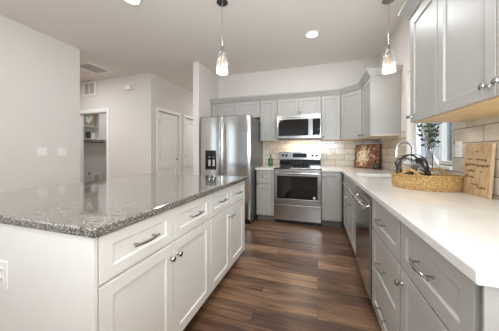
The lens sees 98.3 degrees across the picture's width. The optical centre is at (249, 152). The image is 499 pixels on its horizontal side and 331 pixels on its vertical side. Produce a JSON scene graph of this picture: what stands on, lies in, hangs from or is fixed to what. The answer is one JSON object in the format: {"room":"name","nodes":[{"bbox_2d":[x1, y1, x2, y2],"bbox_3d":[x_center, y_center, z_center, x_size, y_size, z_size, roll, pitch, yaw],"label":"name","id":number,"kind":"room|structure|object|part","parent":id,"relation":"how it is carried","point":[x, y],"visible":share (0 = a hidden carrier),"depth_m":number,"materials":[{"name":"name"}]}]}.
{"room":"kitchen","nodes":[
{"label":"kitchen","id":0,"kind":"room"},
{"bbox_2d":[0,15,79,191],"bbox_3d":[-3.688,-0.234,0.576,0.120,2.834,6.077,0,0,18],"label":"wall","id":1,"kind":"structure","parent":0,"point":[40,72],"depth_m":2.92,"materials":[{"name":"white paint"}]},
{"bbox_2d":[37,147,46,155],"bbox_3d":[-2.860,-0.010,2.980,0.008,0.118,0.114,0,0,18],"label":"light switch","id":2,"kind":"object","parent":1,"relation":"attached to","point":[41,151],"visible":1,"depth_m":2.98,"materials":[{"name":"white plastic"}]},
{"bbox_2d":[58,148,65,155],"bbox_3d":[-2.788,-0.010,3.211,0.008,0.118,0.114,0,0,18],"label":"light switch","id":3,"kind":"object","parent":1,"relation":"attached to","point":[61,151],"visible":1,"depth_m":3.21,"materials":[{"name":"white plastic"}]},
{"bbox_2d":[84,113,105,181],"bbox_3d":[-4.073,-0.234,7.192,0.100,2.834,3.738,0,0,18],"label":"wall","id":4,"kind":"structure","parent":0,"point":[94,154],"depth_m":6.08,"materials":[{"name":"white paint"}]},
{"bbox_2d":[84,114,105,140],"bbox_3d":[-4.237,-0.719,6.005,0.298,0.750,1.020,0,0,18],"label":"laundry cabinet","id":5,"kind":"object","parent":4,"relation":"attached to","point":[99,129],"visible":0.3,"depth_m":5.94,"materials":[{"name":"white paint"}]},
{"bbox_2d":[84,131,90,137],"bbox_3d":[-4.338,-0.468,5.754,0.144,0.210,0.104,0,0,18],"label":"storage box","id":6,"kind":"object","parent":5,"relation":"in","point":[87,132],"visible":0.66,"depth_m":5.71,"materials":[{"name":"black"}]},
{"bbox_2d":[84,114,94,125],"bbox_3d":[-4.276,-0.864,5.750,0.020,0.330,0.330,0,0,18],"label":"framed picture","id":7,"kind":"object","parent":5,"relation":"on","point":[89,120],"visible":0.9,"depth_m":5.76,"materials":[{"name":"brown wood"}]},
{"bbox_2d":[90,133,94,138],"bbox_3d":[-4.300,-0.443,5.873,0.144,0.160,0.114,0,0,18],"label":"storage box","id":8,"kind":"object","parent":5,"relation":"in","point":[92,135],"visible":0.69,"depth_m":5.83,"materials":[{"name":"white plastic"}]},
{"bbox_3d":[-4.033,-0.719,6.188,0.020,0.744,0.550,0,0,18],"label":"door","id":9,"kind":"part","parent":5,"relation":"part of","materials":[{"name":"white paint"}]},
{"bbox_2d":[92,174,100,180],"bbox_3d":[-4.344,0.788,6.128,0.020,0.350,0.230,0,0,18],"label":"dryer vent box","id":10,"kind":"object","parent":4,"relation":"attached to","point":[94,176],"visible":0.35,"depth_m":6.13,"materials":[{"name":"white plastic"}]},
{"bbox_2d":[80,73,154,177],"bbox_3d":[-4.028,-0.234,5.155,4.212,2.834,0.120,0,0,18],"label":"wall","id":11,"kind":"structure","parent":0,"point":[132,112],"depth_m":4.64,"materials":[{"name":"white paint"}]},
{"bbox_2d":[83,81,95,95],"bbox_3d":[-3.697,-1.464,4.980,0.380,0.315,0.014,0,0,18],"label":"air vent","id":12,"kind":"object","parent":11,"relation":"in","point":[89,88],"visible":1,"depth_m":4.97,"materials":[{"name":"white plastic"}]},
{"bbox_2d":[80,108,109,181],"bbox_3d":[-3.605,0.133,5.021,0.940,2.100,0.140,0,0,18],"label":"trim","id":13,"kind":"structure","parent":11,"relation":"attached to","point":[103,112],"depth_m":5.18,"materials":[{"name":"white paint"}]},
{"bbox_2d":[125,84,133,89],"bbox_3d":[-2.558,-1.387,4.599,0.210,0.100,0.053,0,0,18],"label":"door chime","id":14,"kind":"object","parent":11,"relation":"attached to","point":[131,86],"visible":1,"depth_m":4.58,"materials":[{"name":"white plastic"}]},
{"bbox_2d":[155,75,192,173],"bbox_3d":[-1.496,-0.234,6.378,0.120,2.834,3.738,0,0,18],"label":"wall","id":15,"kind":"structure","parent":0,"point":[170,96],"depth_m":5.20,"materials":[{"name":"white paint"}]},
{"bbox_2d":[156,107,180,173],"bbox_3d":[-1.883,0.105,5.031,0.095,2.155,0.870,0,0,18],"label":"door","id":16,"kind":"structure","parent":15,"relation":"in","point":[166,124],"depth_m":5.02,"materials":[{"name":"white paint"}]},
{"bbox_3d":[-1.911,-0.292,5.040,0.026,0.980,0.520,0,0,18],"label":"panel","id":17,"kind":"part","parent":16,"relation":"part of","materials":[{"name":"white paint"}]},
{"bbox_3d":[-1.911,0.668,5.040,0.026,0.580,0.520,0,0,18],"label":"panel","id":18,"kind":"part","parent":16,"relation":"part of","materials":[{"name":"white paint"}]},
{"bbox_2d":[183,114,192,174],"bbox_3d":[-1.590,0.105,5.956,0.095,2.155,0.870,0,0,18],"label":"door","id":19,"kind":"structure","parent":15,"relation":"in","point":[187,123],"depth_m":5.79,"materials":[{"name":"white paint"}]},
{"bbox_3d":[-1.619,-0.292,5.965,0.026,0.980,0.520,0,0,18],"label":"panel","id":20,"kind":"part","parent":19,"relation":"part of","materials":[{"name":"white paint"}]},
{"bbox_3d":[-1.619,0.668,5.965,0.026,0.580,0.520,0,0,18],"label":"panel","id":21,"kind":"part","parent":19,"relation":"part of","materials":[{"name":"white paint"}]},
{"bbox_2d":[0,0,405,91],"bbox_3d":[-2.497,-1.701,2.886,8.700,0.100,11.200,0,0,18],"label":"ceiling","id":22,"kind":"structure","parent":0,"point":[162,38],"depth_m":2.93,"materials":[{"name":"paint"}]},
{"bbox_2d":[80,62,110,73],"bbox_3d":[-3.078,-1.645,4.234,0.420,0.012,0.460,0,0,18],"label":"ceiling vent","id":23,"kind":"object","parent":22,"relation":"in","point":[90,67],"visible":0.82,"depth_m":4.23,"materials":[{"name":"white plastic"}]},
{"bbox_2d":[124,0,141,5],"bbox_3d":[-1.265,-1.645,2.319,0.194,0.012,0.194,0,0,18],"label":"recessed light","id":24,"kind":"object","parent":22,"relation":"in","point":[132,2],"visible":1,"depth_m":2.36,"materials":[{"name":"white paint"}]},
{"bbox_2d":[216,0,227,74],"bbox_3d":[-0.296,-1.256,2.348,0.126,0.789,0.126,0,0,18],"label":"pendant light","id":25,"kind":"object","parent":22,"relation":"hanging from","point":[222,70],"visible":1,"depth_m":2.33,"materials":[{"name":"clear glass"}]},
{"bbox_2d":[220,55,223,66],"bbox_3d":[-0.296,-0.987,2.348,0.040,0.130,0.040,0,0,18],"label":"bulb","id":26,"kind":"object","parent":25,"relation":"attached to","point":[221,56],"depth_m":2.33,"materials":[{"name":"white glass"}]},
{"bbox_2d":[305,30,318,37],"bbox_3d":[0.874,-1.645,3.017,0.194,0.012,0.194,0,0,18],"label":"recessed light","id":27,"kind":"object","parent":22,"relation":"in","point":[310,34],"visible":1,"depth_m":3.01,"materials":[{"name":"white paint"}]},
{"bbox_2d":[382,0,395,73],"bbox_3d":[1.496,-1.256,2.317,0.126,0.789,0.126,0,0,18],"label":"pendant light","id":28,"kind":"object","parent":22,"relation":"hanging from","point":[389,68],"visible":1,"depth_m":2.31,"materials":[{"name":"clear glass"}]},
{"bbox_2d":[387,54,390,65],"bbox_3d":[1.496,-0.987,2.317,0.040,0.130,0.040,0,0,18],"label":"bulb","id":29,"kind":"object","parent":28,"relation":"attached to","point":[388,55],"depth_m":2.30,"materials":[{"name":"white glass"}]},
{"bbox_2d":[193,62,217,174],"bbox_3d":[-0.858,-0.234,4.329,0.124,2.834,0.805,0,0,18],"label":"wall","id":30,"kind":"structure","parent":0,"point":[205,82],"depth_m":3.96,"materials":[{"name":"white paint"}]},
{"bbox_2d":[183,215,381,330],"bbox_3d":[-2.497,1.223,2.886,8.700,0.080,11.200,0,0,18],"label":"floor","id":31,"kind":"structure","parent":0,"point":[287,276],"depth_m":1.89,"materials":[{"name":"brown wood"}]},
{"bbox_2d":[98,194,209,330],"bbox_3d":[-0.693,0.745,1.299,0.640,0.876,0.880,0,0,18],"label":"base cabinet","id":32,"kind":"object","parent":31,"relation":"on","point":[154,271],"visible":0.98,"depth_m":1.10,"materials":[{"name":"white paint"}]},
{"bbox_2d":[0,223,97,330],"bbox_3d":[-1.004,0.745,0.926,0.928,0.876,0.018,0,0,18],"label":"island end panel","id":33,"kind":"object","parent":32,"relation":"attached to","point":[53,276],"visible":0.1,"depth_m":0.85,"materials":[{"name":"white paint"}]},
{"bbox_2d":[0,260,7,289],"bbox_3d":[-1.069,0.528,0.932,0.072,0.118,0.008,0,0,18],"label":"wall outlet","id":34,"kind":"object","parent":33,"relation":"attached to","point":[3,264],"visible":1,"depth_m":0.93,"materials":[{"name":"white plastic"}]},
{"bbox_2d":[0,266,3,282],"bbox_3d":[-1.069,0.528,0.931,0.028,0.068,0.004,0,0,18],"label":"socket","id":35,"kind":"object","parent":34,"relation":"attached to","point":[1,267],"depth_m":0.93,"materials":[{"name":"white paint"}]},
{"bbox_2d":[0,173,246,238],"bbox_3d":[-0.902,0.287,1.777,1.297,0.036,1.731,0,0,18],"label":"countertop","id":36,"kind":"structure","parent":32,"relation":"on","point":[94,209],"depth_m":1.18,"materials":[{"name":"grey stone"}]},
{"bbox_3d":[-0.501,0.405,1.009,0.020,0.180,0.431,0,0,18],"label":"drawer","id":37,"kind":"part","parent":32,"relation":"part of","materials":[{"name":"white paint"}]},
{"bbox_3d":[-0.501,0.789,1.009,0.020,0.564,0.431,0,0,18],"label":"door","id":38,"kind":"part","parent":32,"relation":"part of","materials":[{"name":"white paint"}]},
{"bbox_3d":[-0.472,0.405,1.000,0.040,0.013,0.152,0,0,18],"label":"handle","id":39,"kind":"part","parent":32,"relation":"part of","materials":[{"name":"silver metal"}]},
{"bbox_3d":[-0.370,0.789,1.426,0.020,0.564,0.431,0,0,18],"label":"door","id":40,"kind":"part","parent":32,"relation":"part of","materials":[{"name":"white paint"}]},
{"bbox_3d":[-0.370,0.405,1.426,0.020,0.180,0.431,0,0,18],"label":"drawer","id":41,"kind":"part","parent":32,"relation":"part of","materials":[{"name":"white paint"}]},
{"bbox_3d":[-0.341,0.405,1.417,0.040,0.013,0.152,0,0,18],"label":"handle","id":42,"kind":"part","parent":32,"relation":"part of","materials":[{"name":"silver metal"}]},
{"bbox_2d":[209,181,243,292],"bbox_3d":[-0.443,0.745,2.090,0.640,0.876,0.780,0,0,18],"label":"base cabinet","id":43,"kind":"object","parent":31,"relation":"on","point":[226,218],"visible":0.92,"depth_m":1.92,"materials":[{"name":"white paint"}]},
{"bbox_3d":[-0.244,0.789,1.825,0.020,0.564,0.381,0,0,18],"label":"door","id":44,"kind":"part","parent":43,"relation":"part of","materials":[{"name":"white paint"}]},
{"bbox_3d":[-0.244,0.405,1.825,0.020,0.180,0.381,0,0,18],"label":"drawer","id":45,"kind":"part","parent":43,"relation":"part of","materials":[{"name":"white paint"}]},
{"bbox_3d":[-0.127,0.789,2.194,0.020,0.564,0.381,0,0,18],"label":"door","id":46,"kind":"part","parent":43,"relation":"part of","materials":[{"name":"white paint"}]},
{"bbox_3d":[-0.127,0.405,2.194,0.020,0.180,0.381,0,0,18],"label":"drawer","id":47,"kind":"part","parent":43,"relation":"part of","materials":[{"name":"white paint"}]},
{"bbox_2d":[244,181,244,249],"bbox_3d":[-0.498,0.695,2.526,0.928,0.776,0.016,0,0,18],"label":"island end panel","id":48,"kind":"object","parent":43,"relation":"attached to","point":[244,181],"visible":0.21,"depth_m":2.39,"materials":[{"name":"white paint"}]},
{"bbox_2d":[200,114,262,223],"bbox_3d":[-0.314,0.283,4.011,0.925,1.800,0.929,0,0,18],"label":"refrigerator","id":49,"kind":"object","parent":31,"relation":"on","point":[231,145],"visible":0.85,"depth_m":3.63,"materials":[{"name":"silver metal"}]},
{"bbox_3d":[-0.661,0.245,3.731,0.432,1.695,0.072,0,0,18],"label":"door","id":50,"kind":"part","parent":49,"relation":"part of","materials":[{"name":"silver metal"}]},
{"bbox_3d":[-0.500,0.033,3.619,0.024,1.064,0.069,0,0,18],"label":"handle","id":51,"kind":"part","parent":49,"relation":"part of","materials":[{"name":"silver metal"}]},
{"bbox_3d":[-0.439,0.033,3.600,0.024,1.064,0.069,0,0,18],"label":"handle","id":52,"kind":"part","parent":49,"relation":"part of","materials":[{"name":"silver metal"}]},
{"bbox_3d":[-0.217,0.245,3.591,0.487,1.695,0.072,0,0,18],"label":"door","id":53,"kind":"part","parent":49,"relation":"part of","materials":[{"name":"silver metal"}]},
{"bbox_2d":[257,170,274,220],"bbox_3d":[0.356,0.745,3.994,0.307,0.876,0.688,0,0,18],"label":"base cabinet","id":54,"kind":"object","parent":31,"relation":"on","point":[265,178],"visible":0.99,"depth_m":3.70,"materials":[{"name":"grey paint"}]},
{"bbox_3d":[0.249,0.421,3.712,0.261,0.213,0.020,0,0,18],"label":"drawer","id":55,"kind":"part","parent":54,"relation":"part of","materials":[{"name":"grey paint"}]},
{"bbox_3d":[0.249,0.805,3.712,0.261,0.531,0.020,0,0,18],"label":"door","id":56,"kind":"part","parent":54,"relation":"part of","materials":[{"name":"grey paint"}]},
{"bbox_2d":[255,166,277,169],"bbox_3d":[0.353,0.287,4.004,0.321,0.036,0.679,0,0,18],"label":"countertop","id":57,"kind":"structure","parent":54,"relation":"on","point":[261,167],"depth_m":3.73,"materials":[{"name":"white stone"}]},
{"bbox_2d":[274,152,320,225],"bbox_3d":[0.861,0.586,3.805,0.758,1.195,0.744,0,0,18],"label":"electric range","id":58,"kind":"object","parent":31,"relation":"on","point":[297,179],"visible":1,"depth_m":3.54,"materials":[{"name":"silver metal"}]},
{"bbox_3d":[0.759,0.345,3.481,0.696,0.033,0.064,0,0,18],"label":"handle","id":59,"kind":"part","parent":58,"relation":"part of","materials":[{"name":"silver metal"}]},
{"bbox_3d":[0.775,0.993,3.532,0.756,0.256,0.038,0,0,18],"label":"storage drawer","id":60,"kind":"part","parent":58,"relation":"part of","materials":[{"name":"silver metal"}]},
{"bbox_3d":[0.775,0.590,3.531,0.756,0.537,0.040,0,0,18],"label":"oven door","id":61,"kind":"part","parent":58,"relation":"part of","materials":[{"name":"silver metal"}]},
{"bbox_3d":[0.777,0.297,3.537,0.756,0.035,0.030,0,0,18],"label":"rail","id":62,"kind":"part","parent":58,"relation":"part of","materials":[{"name":"silver metal"}]},
{"bbox_2d":[274,166,320,169],"bbox_3d":[0.862,0.270,3.807,0.758,0.017,0.605,0,0,18],"label":"cooktop","id":63,"kind":"object","parent":58,"relation":"in","point":[279,167],"depth_m":3.63,"materials":[{"name":"black glass"}]},
{"bbox_3d":[0.959,0.066,4.116,0.756,0.155,0.093,0,0,18],"label":"control panel","id":64,"kind":"part","parent":58,"relation":"part of","materials":[{"name":"silver metal"}]},
{"bbox_2d":[321,170,341,226],"bbox_3d":[1.379,0.745,3.671,0.298,0.876,0.688,0,0,18],"label":"base cabinet","id":65,"kind":"object","parent":31,"relation":"on","point":[331,182],"visible":0.99,"depth_m":3.39,"materials":[{"name":"grey paint"}]},
{"bbox_2d":[342,175,347,230],"bbox_3d":[1.630,0.745,2.984,0.649,0.876,0.487,0,0,18],"label":"base cabinet","id":66,"kind":"object","parent":31,"relation":"on","point":[345,176],"visible":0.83,"depth_m":3.07,"materials":[{"name":"grey paint"}]},
{"bbox_3d":[1.362,0.421,3.046,0.020,0.213,0.431,0,0,18],"label":"drawer","id":67,"kind":"part","parent":66,"relation":"part of","materials":[{"name":"grey paint"}]},
{"bbox_3d":[1.362,0.805,3.046,0.020,0.531,0.431,0,0,18],"label":"door","id":68,"kind":"part","parent":66,"relation":"part of","materials":[{"name":"grey paint"}]},
{"bbox_2d":[351,185,372,299],"bbox_3d":[1.219,0.747,1.770,0.643,0.872,0.604,0,0,18],"label":"dishwasher","id":69,"kind":"object","parent":31,"relation":"on","point":[364,227],"visible":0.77,"depth_m":1.74,"materials":[{"name":"silver metal"}]},
{"bbox_3d":[0.937,0.408,1.859,0.051,0.036,0.508,0,0,18],"label":"handle","id":70,"kind":"part","parent":69,"relation":"part of","materials":[{"name":"silver metal"}]},
{"bbox_2d":[347,177,391,255],"bbox_3d":[1.446,0.745,2.403,0.649,0.876,0.725,0,0,18],"label":"base cabinet","id":71,"kind":"object","parent":31,"relation":"on","point":[351,186],"visible":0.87,"depth_m":2.48,"materials":[{"name":"grey paint"}]},
{"bbox_3d":[1.239,0.805,2.657,0.020,0.531,0.354,0,0,18],"label":"door","id":72,"kind":"part","parent":71,"relation":"part of","materials":[{"name":"grey paint"}]},
{"bbox_3d":[1.185,0.421,2.486,0.020,0.213,0.713,0,0,18],"label":"drawer","id":73,"kind":"part","parent":71,"relation":"part of","materials":[{"name":"grey paint"}]},
{"bbox_3d":[1.131,0.805,2.315,0.020,0.531,0.354,0,0,18],"label":"door","id":74,"kind":"part","parent":71,"relation":"part of","materials":[{"name":"grey paint"}]},
{"bbox_2d":[321,167,498,287],"bbox_3d":[1.231,0.287,2.175,0.917,0.036,3.638,0,0,18],"label":"countertop","id":75,"kind":"structure","parent":71,"relation":"on","point":[462,227],"depth_m":0.89,"materials":[{"name":"white stone"}]},
{"bbox_2d":[354,144,380,168],"bbox_3d":[1.983,0.066,3.640,0.074,0.404,0.440,0,0,-27],"label":"picture","id":76,"kind":"object","parent":75,"relation":"on","point":[366,155],"visible":0.93,"depth_m":3.62,"materials":[{"name":"brown wood"}]},
{"bbox_2d":[394,141,413,168],"bbox_3d":[1.558,0.078,2.148,0.188,0.382,0.121,0,0,18],"label":"kitchen faucet","id":77,"kind":"object","parent":75,"relation":"on","point":[402,142],"visible":0.59,"depth_m":2.17,"materials":[{"name":"silver metal"}]},
{"bbox_2d":[391,167,463,191],"bbox_3d":[1.302,0.192,1.607,0.419,0.153,0.294,0,0,39],"label":"woven basket","id":78,"kind":"object","parent":75,"relation":"on","point":[437,182],"visible":0.94,"depth_m":1.51,"materials":[{"name":"beige wicker"}]},
{"bbox_3d":[1.162,0.146,1.561,0.025,0.062,0.131,0,0,-34],"label":"handle","id":79,"kind":"part","parent":78,"relation":"part of","materials":[{"name":"beige wicker"}]},
{"bbox_2d":[395,154,430,175],"bbox_3d":[1.246,0.135,1.653,0.234,0.244,0.234,0,0,18],"label":"orb","id":80,"kind":"object","parent":78,"relation":"in","point":[419,161],"visible":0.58,"depth_m":1.63,"materials":[{"name":"black metal"}]},
{"bbox_3d":[1.441,0.146,1.654,0.025,0.062,0.131,0,0,-34],"label":"handle","id":81,"kind":"part","parent":78,"relation":"part of","materials":[{"name":"beige wicker"}]},
{"bbox_2d":[462,143,495,198],"bbox_3d":[1.431,0.107,1.355,0.036,0.322,0.245,0,0,18],"label":"wooden sign","id":82,"kind":"object","parent":75,"relation":"on","point":[479,159],"visible":1,"depth_m":1.32,"materials":[{"name":"beige wood"}]},
{"bbox_3d":[1.486,0.105,1.775,0.144,0.322,0.144,0,0,18],"label":"glass vase","id":83,"kind":"object","parent":75,"relation":"on","visible":0},
{"bbox_2d":[416,122,442,172],"bbox_3d":[1.473,-0.042,1.773,0.146,0.583,0.210,0,0,18],"label":"leafy branches","id":84,"kind":"object","parent":83,"relation":"in","point":[429,134],"visible":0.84,"depth_m":1.76,"materials":[{"name":"green plant"}]},
{"bbox_2d":[372,198,402,330],"bbox_3d":[1.067,0.745,1.201,0.649,0.876,0.557,0,0,18],"label":"base cabinet","id":85,"kind":"object","parent":31,"relation":"on","point":[386,230],"visible":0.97,"depth_m":1.24,"materials":[{"name":"grey paint"}]},
{"bbox_3d":[0.776,0.970,1.293,0.040,0.013,0.152,0,0,18],"label":"handle","id":86,"kind":"part","parent":85,"relation":"part of","materials":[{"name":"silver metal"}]},
{"bbox_3d":[0.776,0.694,1.293,0.040,0.013,0.152,0,0,18],"label":"handle","id":87,"kind":"part","parent":85,"relation":"part of","materials":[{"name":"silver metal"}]},
{"bbox_3d":[0.776,0.421,1.293,0.040,0.013,0.152,0,0,18],"label":"handle","id":88,"kind":"part","parent":85,"relation":"part of","materials":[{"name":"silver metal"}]},
{"bbox_3d":[0.805,0.970,1.284,0.020,0.219,0.545,0,0,18],"label":"drawer","id":89,"kind":"part","parent":85,"relation":"part of","materials":[{"name":"grey paint"}]},
{"bbox_3d":[0.805,0.421,1.284,0.020,0.213,0.545,0,0,18],"label":"drawer","id":90,"kind":"part","parent":85,"relation":"part of","materials":[{"name":"grey paint"}]},
{"bbox_2d":[394,222,498,330],"bbox_3d":[0.901,0.745,0.676,0.649,0.876,0.539,0,0,18],"label":"base cabinet","id":91,"kind":"object","parent":31,"relation":"on","point":[436,295],"visible":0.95,"depth_m":0.71,"materials":[{"name":"grey paint"}]},
{"bbox_3d":[0.684,0.598,0.990,0.033,0.031,0.031,0,0,18],"label":"knob","id":92,"kind":"part","parent":91,"relation":"part of","materials":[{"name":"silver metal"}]},
{"bbox_3d":[0.615,0.421,0.782,0.040,0.013,0.152,0,0,18],"label":"handle","id":93,"kind":"part","parent":91,"relation":"part of","materials":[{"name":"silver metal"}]},
{"bbox_3d":[0.644,0.805,0.772,0.020,0.531,0.497,0,0,18],"label":"door","id":94,"kind":"part","parent":91,"relation":"part of","materials":[{"name":"grey paint"}]},
{"bbox_3d":[0.840,0.695,0.415,0.609,0.776,0.006,0,0,18],"label":"panel","id":95,"kind":"part","parent":91,"relation":"part of","materials":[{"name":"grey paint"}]},
{"bbox_2d":[218,58,376,216],"bbox_3d":[0.788,-0.234,4.294,3.284,2.834,0.120,0,0,18],"label":"wall","id":96,"kind":"structure","parent":0,"point":[340,74],"depth_m":4.19,"materials":[{"name":"white paint"}]},
{"bbox_2d":[212,101,259,119],"bbox_3d":[-0.238,-0.822,4.363,1.008,0.320,0.363,0,0,18],"label":"upper cabinet","id":97,"kind":"object","parent":96,"relation":"attached to","point":[252,108],"visible":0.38,"depth_m":4.21,"materials":[{"name":"grey paint"}]},
{"bbox_3d":[-0.518,-0.818,4.306,0.495,0.304,0.020,0,0,18],"label":"door","id":98,"kind":"part","parent":97,"relation":"part of","materials":[{"name":"grey paint"}]},
{"bbox_3d":[-0.041,-0.818,4.155,0.495,0.304,0.020,0,0,18],"label":"door","id":99,"kind":"part","parent":97,"relation":"part of","materials":[{"name":"grey paint"}]},
{"bbox_2d":[210,65,401,103],"bbox_3d":[0.652,-1.025,3.784,3.303,0.086,0.775,0,0,34],"label":"crown molding","id":100,"kind":"structure","parent":97,"relation":"attached to","point":[374,71],"depth_m":3.73,"materials":[{"name":"grey paint"}]},
{"bbox_2d":[260,99,279,141],"bbox_3d":[0.401,-0.597,4.161,0.325,0.770,0.363,0,0,18],"label":"upper cabinet","id":101,"kind":"object","parent":96,"relation":"attached to","point":[268,108],"visible":0.99,"depth_m":4.03,"materials":[{"name":"grey paint"}]},
{"bbox_2d":[278,96,320,115],"bbox_3d":[0.922,-0.824,3.997,0.762,0.317,0.363,0,0,18],"label":"upper cabinet","id":102,"kind":"object","parent":96,"relation":"attached to","point":[302,105],"visible":0.97,"depth_m":3.85,"materials":[{"name":"grey paint"}]},
{"bbox_3d":[0.700,-0.820,3.921,0.372,0.301,0.020,0,0,18],"label":"door","id":103,"kind":"part","parent":102,"relation":"part of","materials":[{"name":"grey paint"}]},
{"bbox_2d":[277,114,320,139],"bbox_3d":[0.905,-0.452,3.945,0.758,0.415,0.456,0,0,18],"label":"microwave oven","id":104,"kind":"object","parent":102,"relation":"attached to","point":[305,126],"visible":1,"depth_m":3.78,"materials":[{"name":"silver metal"}]},
{"bbox_3d":[0.782,-0.429,3.817,0.600,0.362,0.030,0,0,18],"label":"door","id":105,"kind":"part","parent":104,"relation":"part of","materials":[{"name":"black glass"}]},
{"bbox_3d":[1.145,-0.429,3.702,0.155,0.362,0.030,0,0,18],"label":"control panel","id":106,"kind":"part","parent":104,"relation":"part of","materials":[{"name":"black glass"}]},
{"bbox_3d":[1.060,-0.820,3.808,0.372,0.301,0.020,0,0,18],"label":"door","id":107,"kind":"part","parent":102,"relation":"part of","materials":[{"name":"grey paint"}]},
{"bbox_2d":[265,139,375,166],"bbox_3d":[1.270,0.004,4.075,2.002,0.531,0.008,0,0,18],"label":"backsplash","id":108,"kind":"structure","parent":96,"relation":"attached to","point":[342,154],"depth_m":4.04,"materials":[{"name":"beige tile"}]},
{"bbox_2d":[321,95,339,140],"bbox_3d":[1.434,-0.597,3.835,0.306,0.770,0.363,0,0,18],"label":"upper cabinet","id":109,"kind":"object","parent":96,"relation":"attached to","point":[330,104],"visible":1,"depth_m":3.70,"materials":[{"name":"grey paint"}]},
{"bbox_2d":[339,88,383,140],"bbox_3d":[1.838,-0.597,3.576,0.615,0.770,0.612,0,0,18],"label":"upper cabinet","id":110,"kind":"object","parent":96,"relation":"attached to","point":[350,102],"visible":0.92,"depth_m":3.48,"materials":[{"name":"grey paint"}]},
{"bbox_3d":[1.638,-0.593,3.475,0.020,0.754,0.376,0,0,-27],"label":"door","id":111,"kind":"part","parent":110,"relation":"part of","materials":[{"name":"grey paint"}]},
{"bbox_2d":[377,0,493,198],"bbox_3d":[1.102,-0.234,0.004,0.130,2.834,7.872,0,0,18],"label":"wall","id":112,"kind":"structure","parent":0,"point":[399,40],"depth_m":2.57,"materials":[{"name":"white paint"}]},
{"bbox_2d":[360,73,400,137],"bbox_3d":[1.782,-0.597,2.989,0.368,0.770,0.535,0,0,18],"label":"upper cabinet","id":113,"kind":"object","parent":112,"relation":"attached to","point":[381,94],"visible":1,"depth_m":2.74,"materials":[{"name":"grey paint"}]},
{"bbox_3d":[1.647,-0.593,3.029,0.020,0.754,0.521,0,0,18],"label":"door","id":114,"kind":"part","parent":113,"relation":"part of","materials":[{"name":"grey paint"}]},
{"bbox_2d":[403,72,452,169],"bbox_3d":[1.728,-0.391,2.060,0.145,1.053,0.930,0,0,18],"label":"window","id":115,"kind":"structure","parent":112,"relation":"in","point":[442,160],"depth_m":1.94,"materials":[{"name":"white paint"}]},
{"bbox_3d":[1.709,0.122,2.066,0.105,0.028,0.930,0,0,18],"label":"sill","id":116,"kind":"part","parent":115,"relation":"part of","materials":[{"name":"white paint"}]},
{"bbox_3d":[1.778,-0.405,2.044,0.040,1.025,0.870,0,0,18],"label":"frame","id":117,"kind":"part","parent":115,"relation":"part of","materials":[{"name":"white paint"}]},
{"bbox_2d":[376,115,498,199],"bbox_3d":[1.671,0.004,2.033,0.008,0.531,3.644,0,0,18],"label":"backsplash","id":118,"kind":"structure","parent":112,"relation":"attached to","point":[483,130],"depth_m":1.53,"materials":[{"name":"beige tile"}]},
{"bbox_2d":[455,141,462,157],"bbox_3d":[1.513,-0.022,1.562,0.008,0.118,0.075,0,0,18],"label":"wall outlet","id":119,"kind":"object","parent":118,"relation":"attached to","point":[458,144],"visible":1,"depth_m":1.55,"materials":[{"name":"white plastic"}]},
{"bbox_2d":[406,0,498,122],"bbox_3d":[1.269,-0.597,1.364,0.368,0.770,0.378,0,0,18],"label":"upper cabinet","id":120,"kind":"object","parent":112,"relation":"attached to","point":[424,23],"visible":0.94,"depth_m":1.38,"materials":[{"name":"grey paint"}]},
{"bbox_3d":[1.134,-0.593,1.405,0.020,0.754,0.369,0,0,18],"label":"door","id":121,"kind":"part","parent":120,"relation":"part of","materials":[{"name":"grey paint"}]},
{"bbox_2d":[438,0,498,114],"bbox_3d":[1.085,-0.597,0.783,0.368,0.770,0.837,0,0,18],"label":"upper cabinet","id":122,"kind":"object","parent":112,"relation":"attached to","point":[468,30],"visible":1,"depth_m":1.00,"materials":[{"name":"grey paint"}]},
{"bbox_2d":[398,0,422,19],"bbox_3d":[1.130,-1.025,0.968,0.392,0.086,1.337,0,0,18],"label":"crown molding","id":123,"kind":"structure","parent":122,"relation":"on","point":[409,8],"depth_m":1.54,"materials":[{"name":"grey paint"}]},
{"bbox_3d":[0.934,-0.262,0.860,0.033,0.031,0.031,0,0,18],"label":"knob","id":124,"kind":"part","parent":122,"relation":"part of","materials":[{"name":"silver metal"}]},
{"bbox_3d":[0.913,-0.262,0.793,0.033,0.031,0.031,0,0,18],"label":"knob","id":125,"kind":"part","parent":122,"relation":"part of","materials":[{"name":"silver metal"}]},
{"bbox_3d":[0.887,-0.593,0.624,0.020,0.754,0.402,0,0,18],"label":"door","id":126,"kind":"part","parent":122,"relation":"part of","materials":[{"name":"grey paint"}]},
{"label":"outside","id":127,"kind":"structure","parent":0,"visible":0},
{"bbox_3d":[16.341,1.533,0.081,28.885,0.100,50.000,0,0,18],"label":"ground","id":128,"kind":"structure","parent":127,"visible":0},
{"bbox_2d":[447,122,451,160],"bbox_3d":[6.838,-1.217,1.064,4.700,5.400,12.450,0,0,18],"label":"neighboring house","id":129,"kind":"structure","parent":128,"relation":"on","point":[449,124],"depth_m":7.19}
]}

